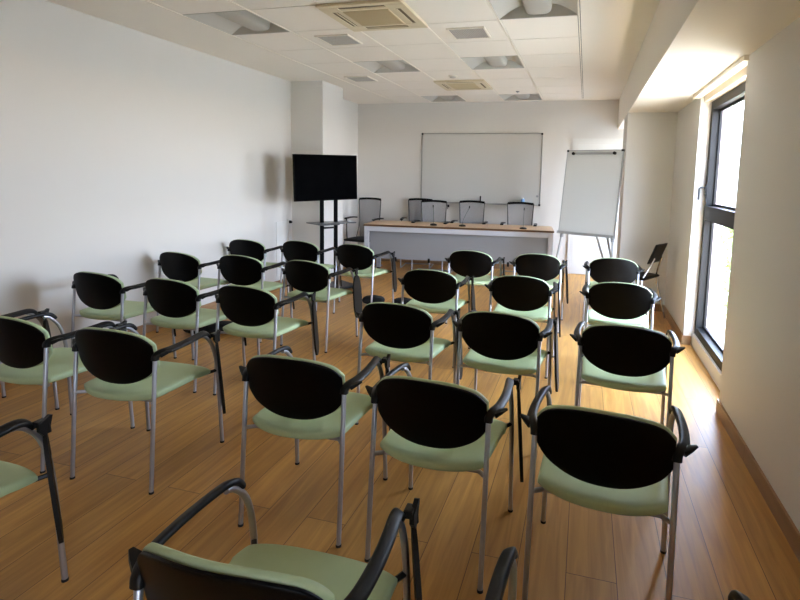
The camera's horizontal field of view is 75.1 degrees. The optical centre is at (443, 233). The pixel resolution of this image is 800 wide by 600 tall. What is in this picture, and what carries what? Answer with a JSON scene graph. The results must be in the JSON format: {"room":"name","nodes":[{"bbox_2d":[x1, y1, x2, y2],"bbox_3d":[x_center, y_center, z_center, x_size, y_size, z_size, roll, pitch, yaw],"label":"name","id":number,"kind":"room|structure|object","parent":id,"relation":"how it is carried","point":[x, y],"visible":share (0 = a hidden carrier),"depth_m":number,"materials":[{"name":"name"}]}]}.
{"room":"lecture hall","nodes":[
{"label":"lecture hall","id":0,"kind":"room"},
{"bbox_2d":[0,0,357,347],"bbox_3d":[-2.955,-0.501,4.152,0.200,2.957,10.700,3,7,15],"label":"wall","id":1,"kind":"structure","parent":0,"point":[122,148],"depth_m":4.45,"materials":[{"name":"white paint"}]},
{"bbox_2d":[0,276,343,383],"bbox_3d":[-2.861,1.020,3.481,0.484,0.085,8.760,3,7,15],"label":"baseboard","id":2,"kind":"structure","parent":1,"relation":"attached to","point":[213,305],"depth_m":4.95,"materials":[{"name":"brown wood"}]},
{"bbox_2d":[276,221,289,276],"bbox_3d":[-2.136,0.198,6.908,0.010,0.720,0.300,3,7,15],"label":"access panel","id":3,"kind":"object","parent":1,"relation":"attached to","point":[282,229],"visible":0.63,"depth_m":6.85,"materials":[{"name":"white paint"}]},
{"bbox_2d":[290,81,342,272],"bbox_3d":[-1.756,-0.691,7.258,0.472,2.707,0.590,3,7,15],"label":"pillar","id":4,"kind":"structure","parent":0,"point":[316,106],"depth_m":6.99,"materials":[{"name":"white paint"}]},
{"bbox_2d":[46,0,659,103],"bbox_3d":[-0.768,-1.709,3.422,4.277,0.200,10.300,3,7,15],"label":"ceiling","id":5,"kind":"structure","parent":0,"point":[613,32],"depth_m":4.67,"materials":[{"name":"white paint"}]},
{"bbox_2d":[183,10,288,34],"bbox_3d":[-1.676,-1.774,4.250,0.592,0.108,0.592,3,7,15],"label":"ceiling lamp","id":6,"kind":"object","parent":5,"relation":"attached to","point":[240,22],"visible":0.47,"depth_m":4.35,"materials":[{"name":"white metal"}]},
{"bbox_2d":[214,11,270,30],"bbox_3d":[-1.676,-1.778,4.250,0.210,0.079,0.574,3,7,15],"label":"diffuser","id":7,"kind":"object","parent":6,"relation":"on","point":[247,19],"depth_m":4.28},
{"bbox_2d":[314,34,362,45],"bbox_3d":[-0.940,-1.744,4.676,0.320,0.012,0.320,3,7,15],"label":"ceiling vent","id":8,"kind":"object","parent":5,"relation":"in","point":[334,39],"visible":1,"depth_m":4.65,"materials":[{"name":"beige metal"}]},
{"bbox_2d":[344,76,377,81],"bbox_3d":[-1.042,-1.954,6.559,0.320,0.012,0.320,3,7,15],"label":"ceiling vent","id":9,"kind":"object","parent":5,"relation":"in","point":[352,78],"visible":1,"depth_m":6.53,"materials":[{"name":"beige"}]},
{"bbox_2d":[144,0,582,102],"bbox_3d":[-0.679,-1.609,3.367,3.011,0.023,10.200,3,7,15],"label":"trim","id":10,"kind":"structure","parent":5,"relation":"attached to","point":[500,22],"depth_m":4.87,"materials":[{"name":"beige metal"}]},
{"bbox_2d":[315,0,427,31],"bbox_3d":[-0.520,-1.647,3.945,0.650,0.027,0.650,3,7,15],"label":"air conditioner","id":11,"kind":"object","parent":5,"relation":"attached to","point":[370,15],"visible":1,"depth_m":3.87,"materials":[{"name":"beige plastic"}]},
{"bbox_2d":[343,9,404,25],"bbox_3d":[-0.520,-1.637,3.946,0.360,0.008,0.360,3,7,15],"label":"grille","id":12,"kind":"object","parent":11,"relation":"attached to","point":[364,17],"depth_m":3.91,"materials":[{"name":"beige plastic"}]},
{"bbox_2d":[353,60,418,72],"bbox_3d":[-0.621,-1.924,5.820,0.592,0.108,0.592,3,7,15],"label":"ceiling lamp","id":13,"kind":"object","parent":5,"relation":"attached to","point":[392,65],"visible":0.44,"depth_m":6.00,"materials":[{"name":"white metal"}]},
{"bbox_2d":[376,61,404,69],"bbox_3d":[-0.621,-1.928,5.820,0.210,0.079,0.574,3,7,15],"label":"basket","id":14,"kind":"object","parent":13,"relation":"on","point":[390,65],"depth_m":5.89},
{"bbox_2d":[421,95,464,101],"bbox_3d":[0.015,-2.163,8.122,0.592,0.108,0.592,3,7,15],"label":"ceiling lamp","id":15,"kind":"object","parent":5,"relation":"attached to","point":[453,97],"visible":0.36,"depth_m":8.35,"materials":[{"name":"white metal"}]},
{"bbox_2d":[438,96,454,99],"bbox_3d":[0.015,-2.168,8.122,0.210,0.079,0.574,3,7,15],"label":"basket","id":16,"kind":"object","parent":15,"relation":"on","point":[441,97],"depth_m":8.23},
{"bbox_2d":[434,79,492,90],"bbox_3d":[0.274,-1.946,6.822,0.650,0.027,0.650,3,7,15],"label":"air conditioner","id":17,"kind":"object","parent":5,"relation":"attached to","point":[477,84],"visible":1,"depth_m":6.74,"materials":[{"name":"beige plastic"}]},
{"bbox_2d":[448,83,479,88],"bbox_3d":[0.274,-1.937,6.823,0.360,0.008,0.360,3,7,15],"label":"grille","id":18,"kind":"object","parent":17,"relation":"attached to","point":[454,85],"depth_m":6.80,"materials":[{"name":"beige plastic"}]},
{"bbox_2d":[446,26,490,39],"bbox_3d":[0.217,-1.684,4.363,0.320,0.012,0.320,3,7,15],"label":"ceiling vent","id":19,"kind":"object","parent":5,"relation":"in","point":[479,32],"visible":1,"depth_m":4.34,"materials":[{"name":"beige metal"}]},
{"bbox_2d":[461,55,523,69],"bbox_3d":[0.536,-1.864,5.507,0.592,0.108,0.592,3,7,15],"label":"ceiling lamp","id":20,"kind":"object","parent":5,"relation":"attached to","point":[493,62],"visible":0.52,"depth_m":5.68,"materials":[{"name":"white metal"}]},
{"bbox_2d":[483,56,506,66],"bbox_3d":[0.536,-1.868,5.507,0.210,0.079,0.574,3,7,15],"label":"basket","id":21,"kind":"object","parent":20,"relation":"on","point":[493,61],"depth_m":5.57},
{"bbox_2d":[498,94,541,100],"bbox_3d":[1.171,-2.103,7.809,0.592,0.108,0.592,3,7,15],"label":"ceiling lamp","id":22,"kind":"object","parent":5,"relation":"attached to","point":[506,97],"visible":0.44,"depth_m":8.04,"materials":[{"name":"white metal"}]},
{"bbox_2d":[514,94,529,98],"bbox_3d":[1.172,-2.108,7.809,0.210,0.079,0.574,3,7,15],"label":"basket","id":23,"kind":"object","parent":22,"relation":"on","point":[516,96],"depth_m":7.92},
{"bbox_2d":[489,0,577,19],"bbox_3d":[0.638,-1.654,3.624,0.592,0.108,0.592,3,7,15],"label":"ceiling lamp","id":24,"kind":"object","parent":5,"relation":"attached to","point":[504,9],"visible":0.94,"depth_m":3.84,"materials":[{"name":"white metal"}]},
{"bbox_2d":[521,0,551,14],"bbox_3d":[0.638,-1.659,3.624,0.210,0.079,0.574,3,7,15],"label":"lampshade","id":25,"kind":"object","parent":24,"relation":"on","point":[528,7],"depth_m":3.77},
{"bbox_2d":[0,260,799,599],"bbox_3d":[-0.568,1.169,3.667,5.222,0.150,10.700,3,7,15],"label":"floor","id":26,"kind":"structure","parent":0,"point":[728,537],"depth_m":2.44,"materials":[{"name":"brown wood"}]},
{"bbox_2d":[0,308,59,409],"bbox_3d":[-2.678,0.730,3.025,0.645,0.770,0.542,3,7,18],"label":"chair","id":27,"kind":"object","parent":26,"relation":"on","point":[44,322],"visible":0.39,"depth_m":3.12,"materials":[{"name":"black plastic"}]},
{"bbox_2d":[0,414,68,582],"bbox_3d":[-1.640,0.902,1.667,0.647,0.770,0.539,3,7,15],"label":"chair","id":28,"kind":"object","parent":26,"relation":"on","point":[13,477],"visible":1,"depth_m":1.75,"materials":[{"name":"green plastic"}]},
{"bbox_2d":[0,312,134,473],"bbox_3d":[-2.083,0.766,2.818,0.632,0.770,0.552,3,7,18],"label":"chair","id":29,"kind":"object","parent":26,"relation":"on","point":[28,356],"visible":0.77,"depth_m":2.58,"materials":[{"name":"green plastic"}]},
{"bbox_2d":[0,316,53,367],"bbox_3d":[-2.171,0.543,2.604,0.444,0.288,0.110,3,7,18],"label":"backrest","id":30,"kind":"object","parent":29,"relation":"on","point":[23,343],"depth_m":2.55,"materials":[{"name":"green plastic"}]},
{"bbox_2d":[71,271,176,358],"bbox_3d":[-2.415,0.634,3.944,0.641,0.770,0.547,3,7,16],"label":"chair","id":31,"kind":"object","parent":26,"relation":"on","point":[105,296],"visible":0.8,"depth_m":3.72,"materials":[{"name":"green plastic"}]},
{"bbox_2d":[81,271,126,308],"bbox_3d":[-2.501,0.411,3.731,0.444,0.288,0.110,3,7,16],"label":"backrest","id":32,"kind":"object","parent":31,"relation":"on","point":[98,290],"depth_m":3.69,"materials":[{"name":"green plastic"}]},
{"bbox_2d":[70,323,225,494],"bbox_3d":[-1.487,0.796,2.658,0.635,0.770,0.550,3,6,13],"label":"chair","id":33,"kind":"object","parent":26,"relation":"on","point":[126,366],"visible":1,"depth_m":2.44,"materials":[{"name":"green plastic"}]},
{"bbox_2d":[82,327,159,381],"bbox_3d":[-1.560,0.575,2.438,0.444,0.288,0.110,3,6,13],"label":"backrest","id":34,"kind":"object","parent":33,"relation":"on","point":[110,355],"depth_m":2.40,"materials":[{"name":"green plastic"}]},
{"bbox_2d":[156,252,229,332],"bbox_3d":[-2.328,0.528,4.929,0.634,0.770,0.551,3,7,17],"label":"chair","id":35,"kind":"object","parent":26,"relation":"on","point":[187,268],"visible":0.7,"depth_m":4.69,"materials":[{"name":"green plastic"}]},
{"bbox_2d":[173,252,201,281],"bbox_3d":[-2.414,0.305,4.715,0.444,0.288,0.110,3,7,17],"label":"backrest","id":36,"kind":"object","parent":35,"relation":"on","point":[186,267],"depth_m":4.66,"materials":[{"name":"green plastic"}]},
{"bbox_2d":[143,278,246,392],"bbox_3d":[-1.796,0.666,3.777,0.634,0.770,0.551,3,7,17],"label":"chair","id":37,"kind":"object","parent":26,"relation":"on","point":[178,302],"visible":0.84,"depth_m":3.54,"materials":[{"name":"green plastic"}]},
{"bbox_2d":[152,278,200,316],"bbox_3d":[-1.882,0.444,3.562,0.444,0.288,0.110,3,7,17],"label":"backrest","id":38,"kind":"object","parent":37,"relation":"on","point":[170,297],"depth_m":3.52,"materials":[{"name":"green plastic"}]},
{"bbox_2d":[183,321,231,333],"bbox_3d":[-2.159,0.874,4.837,0.500,0.109,0.200,1,6,-7],"label":"bag","id":39,"kind":"object","parent":26,"relation":"on","point":[211,328],"visible":0.27,"depth_m":4.75,"materials":[{"name":"grey fabric"}]},
{"bbox_2d":[216,255,294,342],"bbox_3d":[-1.739,0.551,4.839,0.629,0.770,0.554,3,7,15],"label":"chair","id":40,"kind":"object","parent":26,"relation":"on","point":[236,269],"visible":0.71,"depth_m":4.60,"materials":[{"name":"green plastic"}]},
{"bbox_2d":[225,255,264,285],"bbox_3d":[-1.817,0.329,4.620,0.444,0.288,0.110,3,7,15],"label":"backrest","id":41,"kind":"object","parent":40,"relation":"on","point":[239,269],"depth_m":4.58,"materials":[{"name":"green plastic"}]},
{"bbox_2d":[227,239,288,295],"bbox_3d":[-2.090,0.426,5.902,0.630,0.770,0.553,3,6,14],"label":"chair","id":42,"kind":"object","parent":26,"relation":"on","point":[250,248],"visible":0.51,"depth_m":5.64,"materials":[{"name":"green plastic"}]},
{"bbox_2d":[236,239,265,261],"bbox_3d":[-2.164,0.204,5.682,0.444,0.288,0.110,3,6,14],"label":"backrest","id":43,"kind":"object","parent":42,"relation":"on","point":[250,248],"depth_m":5.63,"materials":[{"name":"black plastic"}]},
{"bbox_2d":[213,285,318,395],"bbox_3d":[-1.217,0.695,3.625,0.598,0.772,0.576,4,7,22],"label":"chair","id":44,"kind":"object","parent":26,"relation":"on","point":[253,312],"visible":0.97,"depth_m":3.40,"materials":[{"name":"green plastic"}]},
{"bbox_2d":[223,285,278,325],"bbox_3d":[-1.300,0.474,3.400,0.444,0.288,0.110,3,7,17],"label":"backrest","id":45,"kind":"object","parent":44,"relation":"on","point":[242,305],"depth_m":3.36,"materials":[{"name":"black plastic"}]},
{"bbox_2d":[128,478,421,599],"bbox_3d":[-0.369,0.975,1.249,0.629,0.772,0.544,3,6,11],"label":"chair","id":46,"kind":"object","parent":26,"relation":"on","point":[258,571],"visible":1,"depth_m":1.14,"materials":[{"name":"green fabric"}]},
{"bbox_2d":[142,542,334,599],"bbox_3d":[-0.433,0.754,1.030,0.444,0.288,0.110,3,6,14],"label":"backrest","id":47,"kind":"object","parent":46,"relation":"on","point":[168,573],"depth_m":0.97,"materials":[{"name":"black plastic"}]},
{"bbox_2d":[279,240,341,310],"bbox_3d":[-1.492,0.438,5.902,0.603,0.772,0.574,4,7,22],"label":"chair","id":48,"kind":"object","parent":26,"relation":"on","point":[293,249],"visible":0.56,"depth_m":5.65,"materials":[{"name":"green plastic"}]},
{"bbox_2d":[238,346,390,547],"bbox_3d":[-0.548,0.850,2.355,0.598,0.772,0.576,3,7,19],"label":"chair","id":49,"kind":"object","parent":26,"relation":"on","point":[301,398],"visible":0.95,"depth_m":2.12,"materials":[{"name":"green plastic"}]},
{"bbox_2d":[251,354,346,411],"bbox_3d":[-0.621,0.630,2.125,0.444,0.288,0.110,3,6,14],"label":"chair backrest","id":50,"kind":"object","parent":49,"relation":"on","point":[278,383],"depth_m":2.09,"materials":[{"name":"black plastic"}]},
{"bbox_2d":[280,260,361,352],"bbox_3d":[-1.100,0.587,4.630,0.611,0.772,0.544,3,7,17],"label":"chair","id":51,"kind":"object","parent":26,"relation":"on","point":[309,277],"visible":0.9,"depth_m":4.42,"materials":[{"name":"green plastic"}]},
{"bbox_2d":[288,260,330,291],"bbox_3d":[-1.176,0.365,4.417,0.444,0.288,0.110,4,7,20],"label":"backrest","id":52,"kind":"object","parent":51,"relation":"on","point":[304,276],"depth_m":4.37,"materials":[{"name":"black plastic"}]},
{"bbox_2d":[306,200,355,288],"bbox_3d":[-1.466,-0.070,6.647,0.645,1.620,0.400,-5,9,-42],"label":"stand","id":53,"kind":"object","parent":26,"relation":"on","point":[345,285],"visible":0.36,"depth_m":6.66,"materials":[{"name":"black metal"}]},
{"bbox_2d":[292,154,356,201],"bbox_3d":[-1.468,-0.697,6.490,0.882,0.568,0.056,-6,10,-42],"label":"television","id":54,"kind":"object","parent":53,"relation":"attached to","point":[316,177],"visible":1,"depth_m":6.44,"materials":[{"name":"black metal"}]},
{"bbox_2d":[306,220,355,225],"bbox_3d":[-1.437,-0.125,6.666,0.570,0.037,0.280,-5,9,-42],"label":"shelf","id":55,"kind":"object","parent":53,"relation":"attached to","point":[322,223],"depth_m":6.59,"materials":[{"name":"grey"}]},
{"bbox_2d":[343,197,383,267],"bbox_3d":[-1.298,-0.014,8.420,0.562,1.123,0.487,4,7,21],"label":"mesh chair","id":56,"kind":"object","parent":26,"relation":"on","point":[360,238],"visible":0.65,"depth_m":8.58,"materials":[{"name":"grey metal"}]},
{"bbox_2d":[333,244,396,313],"bbox_3d":[-0.862,0.474,5.699,0.622,0.772,0.544,3,7,18],"label":"chair","id":57,"kind":"object","parent":26,"relation":"on","point":[354,256],"visible":0.84,"depth_m":5.48,"materials":[{"name":"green plastic"}]},
{"bbox_2d":[342,244,374,269],"bbox_3d":[-0.946,0.252,5.489,0.444,0.288,0.110,4,7,21],"label":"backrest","id":58,"kind":"object","parent":57,"relation":"on","point":[354,256],"depth_m":5.44,"materials":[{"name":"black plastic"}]},
{"bbox_2d":[362,295,384,303],"bbox_3d":[-0.817,0.774,6.061,0.260,0.098,0.170,2,6,5],"label":"bag","id":59,"kind":"object","parent":26,"relation":"on","point":[367,299],"visible":0.75,"depth_m":6.00,"materials":[{"name":"grey fabric"}]},
{"bbox_2d":[394,297,411,304],"bbox_3d":[-0.457,0.792,5.974,0.260,0.098,0.170,4,7,20],"label":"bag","id":60,"kind":"object","parent":26,"relation":"on","point":[397,300],"visible":0.43,"depth_m":5.92,"materials":[{"name":"grey fabric"}]},
{"bbox_2d":[355,302,462,424],"bbox_3d":[-0.212,0.759,3.245,0.612,0.772,0.544,3,7,15],"label":"chair","id":61,"kind":"object","parent":26,"relation":"on","point":[404,332],"visible":0.98,"depth_m":3.02,"materials":[{"name":"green plastic"}]},
{"bbox_2d":[367,302,432,343],"bbox_3d":[-0.282,0.538,3.030,0.444,0.288,0.110,3,7,18],"label":"backrest","id":62,"kind":"object","parent":61,"relation":"on","point":[387,323],"depth_m":2.99,"materials":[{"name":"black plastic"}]},
{"bbox_2d":[400,198,435,268],"bbox_3d":[-0.420,-0.007,8.533,0.562,1.123,0.487,2,6,7],"label":"mesh chair","id":63,"kind":"object","parent":26,"relation":"on","point":[418,202],"visible":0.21,"depth_m":8.71,"materials":[{"name":"grey fabric"}]},
{"bbox_2d":[411,200,449,271],"bbox_3d":[-0.199,0.054,8.019,0.562,1.123,0.487,3,6,11],"label":"mesh chair","id":64,"kind":"object","parent":26,"relation":"on","point":[443,210],"visible":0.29,"depth_m":8.19,"materials":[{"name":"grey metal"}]},
{"bbox_2d":[397,269,475,367],"bbox_3d":[-0.056,0.642,4.338,0.606,0.772,0.543,3,6,12],"label":"chair","id":65,"kind":"object","parent":26,"relation":"on","point":[432,291],"visible":0.86,"depth_m":4.11,"materials":[{"name":"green plastic"}]},
{"bbox_2d":[406,269,456,300],"bbox_3d":[-0.113,0.421,4.118,0.444,0.288,0.110,3,7,15],"label":"backrest","id":66,"kind":"object","parent":65,"relation":"on","point":[421,284],"depth_m":4.08,"materials":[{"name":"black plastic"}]},
{"bbox_2d":[364,363,522,593],"bbox_3d":[0.016,0.886,2.141,0.615,0.772,0.544,3,7,15],"label":"chair","id":67,"kind":"object","parent":26,"relation":"on","point":[434,424],"visible":1,"depth_m":1.92,"materials":[{"name":"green plastic"}]},
{"bbox_2d":[377,375,488,438],"bbox_3d":[-0.055,0.664,1.926,0.444,0.288,0.110,3,7,18],"label":"chair backrest","id":68,"kind":"object","parent":67,"relation":"on","point":[412,407],"depth_m":1.88,"materials":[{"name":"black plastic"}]},
{"bbox_2d":[363,220,553,267],"bbox_3d":[0.230,0.267,7.766,2.738,0.780,0.720,2,6,9],"label":"desk","id":69,"kind":"object","parent":26,"relation":"on","point":[417,240],"visible":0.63,"depth_m":7.49,"materials":[{"name":"brown wood"}]},
{"bbox_2d":[430,205,436,225],"bbox_3d":[-0.141,-0.268,7.591,0.103,0.306,0.103,-3,8,-36],"label":"desk microphone","id":70,"kind":"object","parent":69,"relation":"on","point":[433,223],"visible":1,"depth_m":7.57,"materials":[{"name":"black plastic"}]},
{"bbox_2d":[450,200,487,272],"bbox_3d":[0.401,0.054,8.145,0.562,1.123,0.487,3,6,13],"label":"mesh chair","id":71,"kind":"object","parent":26,"relation":"on","point":[464,216],"visible":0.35,"depth_m":8.32,"materials":[{"name":"grey fabric"}]},
{"bbox_2d":[445,250,504,323],"bbox_3d":[0.335,0.530,5.434,0.609,0.772,0.544,3,6,14],"label":"chair","id":72,"kind":"object","parent":26,"relation":"on","point":[477,264],"visible":0.82,"depth_m":5.20,"materials":[{"name":"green plastic"}]},
{"bbox_2d":[453,250,492,277],"bbox_3d":[0.270,0.309,5.217,0.444,0.288,0.110,3,7,17],"label":"backrest","id":73,"kind":"object","parent":72,"relation":"on","point":[469,263],"depth_m":5.18,"materials":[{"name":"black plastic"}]},
{"bbox_2d":[452,310,558,412],"bbox_3d":[0.375,0.789,3.092,0.604,0.772,0.543,3,7,16],"label":"chair","id":74,"kind":"object","parent":26,"relation":"on","point":[499,342],"visible":0.97,"depth_m":2.87,"materials":[{"name":"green plastic"}]},
{"bbox_2d":[462,311,539,354],"bbox_3d":[0.307,0.567,2.877,0.444,0.288,0.110,3,7,19],"label":"chair backrest","id":75,"kind":"object","parent":74,"relation":"on","point":[485,332],"depth_m":2.84,"materials":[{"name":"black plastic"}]},
{"bbox_2d":[500,202,536,272],"bbox_3d":[1.157,0.087,7.992,0.562,1.123,0.487,3,6,12],"label":"mesh chair","id":76,"kind":"object","parent":26,"relation":"on","point":[522,204],"visible":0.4,"depth_m":8.17,"materials":[{"name":"grey fabric"}]},
{"bbox_2d":[484,275,560,378],"bbox_3d":[0.641,0.677,4.164,0.605,0.772,0.543,3,6,13],"label":"chair","id":77,"kind":"object","parent":26,"relation":"on","point":[525,296],"visible":0.91,"depth_m":3.93,"materials":[{"name":"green plastic"}]},
{"bbox_2d":[492,275,549,305],"bbox_3d":[0.583,0.456,3.946,0.444,0.288,0.110,3,7,16],"label":"backrest","id":78,"kind":"object","parent":77,"relation":"on","point":[507,290],"depth_m":3.91,"materials":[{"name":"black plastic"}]},
{"bbox_2d":[509,253,567,332],"bbox_3d":[0.981,0.557,5.315,0.607,0.772,0.543,3,6,12],"label":"chair","id":79,"kind":"object","parent":26,"relation":"on","point":[544,267],"visible":0.65,"depth_m":5.08,"materials":[{"name":"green plastic"}]},
{"bbox_2d":[515,253,560,277],"bbox_3d":[0.924,0.337,5.096,0.444,0.288,0.110,3,7,15],"label":"chair backrest","id":80,"kind":"object","parent":79,"relation":"on","point":[531,265],"depth_m":5.06,"materials":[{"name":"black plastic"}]},
{"bbox_2d":[556,149,624,258],"bbox_3d":[1.803,-0.070,6.244,0.832,1.851,0.622,7,8,40],"label":"flip chart","id":81,"kind":"object","parent":26,"relation":"on","point":[592,178],"visible":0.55,"depth_m":6.08,"materials":[{"name":"white paper"}]},
{"bbox_2d":[520,385,697,599],"bbox_3d":[0.586,0.924,1.911,0.575,0.772,0.532,4,7,20],"label":"chair","id":82,"kind":"object","parent":26,"relation":"on","point":[595,459],"visible":1,"depth_m":1.69,"materials":[{"name":"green plastic"}]},
{"bbox_2d":[537,405,676,445],"bbox_3d":[0.523,0.702,1.700,0.444,0.288,0.110,4,7,20],"label":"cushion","id":83,"kind":"object","parent":82,"relation":"on","point":[557,425],"depth_m":1.65,"materials":[{"name":"black plastic"}]},
{"bbox_2d":[582,258,644,320],"bbox_3d":[1.665,0.590,5.154,0.575,0.772,0.532,3,6,14],"label":"chair","id":84,"kind":"object","parent":26,"relation":"on","point":[600,270],"visible":0.56,"depth_m":4.92,"materials":[{"name":"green plastic"}]},
{"bbox_2d":[485,546,750,599],"bbox_3d":[0.338,1.018,1.004,0.575,0.772,0.532,3,6,14],"label":"chair","id":85,"kind":"object","parent":26,"relation":"on","point":[506,566],"visible":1,"depth_m":1.10,"materials":[{"name":"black plastic"}]},
{"bbox_2d":[579,282,660,380],"bbox_3d":[1.334,0.712,3.986,0.575,0.772,0.532,3,7,16],"label":"chair","id":86,"kind":"object","parent":26,"relation":"on","point":[620,303],"visible":0.89,"depth_m":3.76,"materials":[{"name":"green plastic"}]},
{"bbox_2d":[588,282,652,306],"bbox_3d":[1.284,0.490,3.771,0.444,0.288,0.110,3,7,16],"label":"cushion","id":87,"kind":"object","parent":86,"relation":"on","point":[604,294],"depth_m":3.73,"materials":[{"name":"black plastic"}]},
{"bbox_2d":[569,321,684,426],"bbox_3d":[0.998,0.825,2.887,0.575,0.772,0.532,3,7,19],"label":"chair","id":88,"kind":"object","parent":26,"relation":"on","point":[613,356],"visible":0.95,"depth_m":2.67,"materials":[{"name":"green plastic"}]},
{"bbox_2d":[582,324,671,357],"bbox_3d":[0.939,0.604,2.675,0.444,0.288,0.110,3,7,19],"label":"cushion","id":89,"kind":"object","parent":88,"relation":"on","point":[599,340],"depth_m":2.63,"materials":[{"name":"black plastic"}]},
{"bbox_2d":[635,243,667,324],"bbox_3d":[2.123,0.505,5.631,0.420,0.837,0.469,-5,9,-44],"label":"chair","id":90,"kind":"object","parent":26,"relation":"on","point":[656,256],"visible":0.66,"depth_m":5.48,"materials":[{"name":"black plastic"}]},
{"bbox_2d":[358,100,623,274],"bbox_3d":[0.952,-0.894,8.506,5.022,2.957,0.200,3,7,15],"label":"wall","id":91,"kind":"structure","parent":0,"point":[389,134],"depth_m":8.51,"materials":[{"name":"white paint"}]},
{"bbox_2d":[148,0,581,101],"bbox_3d":[-0.679,-1.607,3.367,2.978,0.011,10.190,3,7,15],"label":"ceiling tiles","id":92,"kind":"object","parent":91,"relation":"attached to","point":[548,47],"depth_m":4.87,"materials":[{"name":"tile"}]},
{"bbox_2d":[375,258,513,269],"bbox_3d":[0.201,0.507,8.749,3.587,0.085,0.012,3,7,15],"label":"baseboard","id":93,"kind":"structure","parent":91,"relation":"attached to","point":[497,266],"depth_m":8.84,"materials":[{"name":"brown wood"}]},
{"bbox_2d":[421,133,542,205],"bbox_3d":[0.586,-1.052,8.440,2.002,1.151,0.090,3,7,15],"label":"whiteboard","id":94,"kind":"object","parent":91,"relation":"attached to","point":[499,168],"visible":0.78,"depth_m":8.45,"materials":[{"name":"white ceramic"}]},
{"bbox_2d":[447,202,519,205],"bbox_3d":[0.642,-0.484,8.471,1.350,0.018,0.066,3,7,15],"label":"tray","id":95,"kind":"object","parent":94,"relation":"on","point":[488,203],"depth_m":8.43,"materials":[{"name":"silver metal"}]},
{"bbox_2d":[578,0,582,88],"bbox_3d":[-0.673,-1.616,3.364,3.011,0.008,10.200,3,7,15],"label":"trim","id":96,"kind":"structure","parent":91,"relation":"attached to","point":[579,0],"depth_m":4.79,"materials":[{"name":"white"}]},
{"bbox_2d":[567,139,622,274],"bbox_3d":[2.486,-0.388,8.021,1.030,2.125,0.020,3,7,15],"label":"door","id":97,"kind":"structure","parent":91,"relation":"in","point":[583,249],"depth_m":8.12,"materials":[{"name":"white paint"}]},
{"bbox_2d":[616,112,677,303],"bbox_3d":[2.405,-0.263,6.232,0.520,2.264,0.620,3,7,15],"label":"wall","id":98,"kind":"structure","parent":0,"point":[649,138],"depth_m":5.91,"materials":[{"name":"white paint"}]},
{"bbox_2d":[664,17,799,531],"bbox_3d":[1.859,-0.251,2.849,0.257,2.957,10.300,3,7,15],"label":"wall","id":99,"kind":"structure","parent":0,"point":[758,383],"depth_m":2.76,"materials":[{"name":"white paint"}]},
{"bbox_2d":[618,0,799,128],"bbox_3d":[1.552,-1.294,2.825,0.550,0.493,10.300,3,7,15],"label":"soffit","id":100,"kind":"object","parent":99,"relation":"attached to","point":[687,44],"depth_m":3.07,"materials":[{"name":"white paint"}]},
{"bbox_2d":[706,108,730,332],"bbox_3d":[2.441,-0.142,4.612,0.065,2.144,0.028,3,7,15],"label":"window pane","id":101,"kind":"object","parent":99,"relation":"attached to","point":[726,114],"depth_m":4.61,"materials":[{"name":"grey"}]},
{"bbox_2d":[694,66,746,371],"bbox_3d":[2.141,-0.074,3.942,0.146,2.149,1.490,3,7,15],"label":"window","id":102,"kind":"structure","parent":99,"relation":"in","point":[731,92],"depth_m":4.50,"materials":[{"name":"grey metal"}]},
{"bbox_2d":[693,55,748,98],"bbox_3d":[2.044,-1.133,3.853,0.058,0.030,1.540,3,7,15],"label":"trim","id":103,"kind":"structure","parent":99,"relation":"attached to","point":[741,63],"depth_m":3.64,"materials":[{"name":"beige paint"}]},
{"bbox_2d":[649,304,799,562],"bbox_3d":[1.443,1.268,2.058,0.520,0.092,8.244,3,6,12],"label":"baseboard","id":104,"kind":"structure","parent":99,"relation":"attached to","point":[790,531],"depth_m":2.60,"materials":[{"name":"brown wood"}]},
{"label":"outside","id":105,"kind":"structure","parent":0,"visible":0},
{"bbox_2d":[712,226,731,347],"bbox_3d":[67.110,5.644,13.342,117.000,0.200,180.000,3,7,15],"label":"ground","id":106,"kind":"structure","parent":105,"point":[718,327],"depth_m":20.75,"materials":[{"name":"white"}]},
{"bbox_2d":[714,227,732,333],"bbox_3d":[10.343,1.524,18.657,2.738,4.344,2.736,3,7,15],"label":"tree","id":107,"kind":"object","parent":106,"relation":"on","point":[728,232],"visible":0.27,"depth_m":18.45,"materials":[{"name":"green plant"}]},
{"bbox_2d":[717,236,731,280],"bbox_3d":[14.814,0.908,24.120,3.518,4.568,3.785,6,8,36],"label":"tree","id":108,"kind":"object","parent":106,"relation":"on","point":[730,248],"visible":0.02,"depth_m":24.75,"materials":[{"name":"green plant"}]},
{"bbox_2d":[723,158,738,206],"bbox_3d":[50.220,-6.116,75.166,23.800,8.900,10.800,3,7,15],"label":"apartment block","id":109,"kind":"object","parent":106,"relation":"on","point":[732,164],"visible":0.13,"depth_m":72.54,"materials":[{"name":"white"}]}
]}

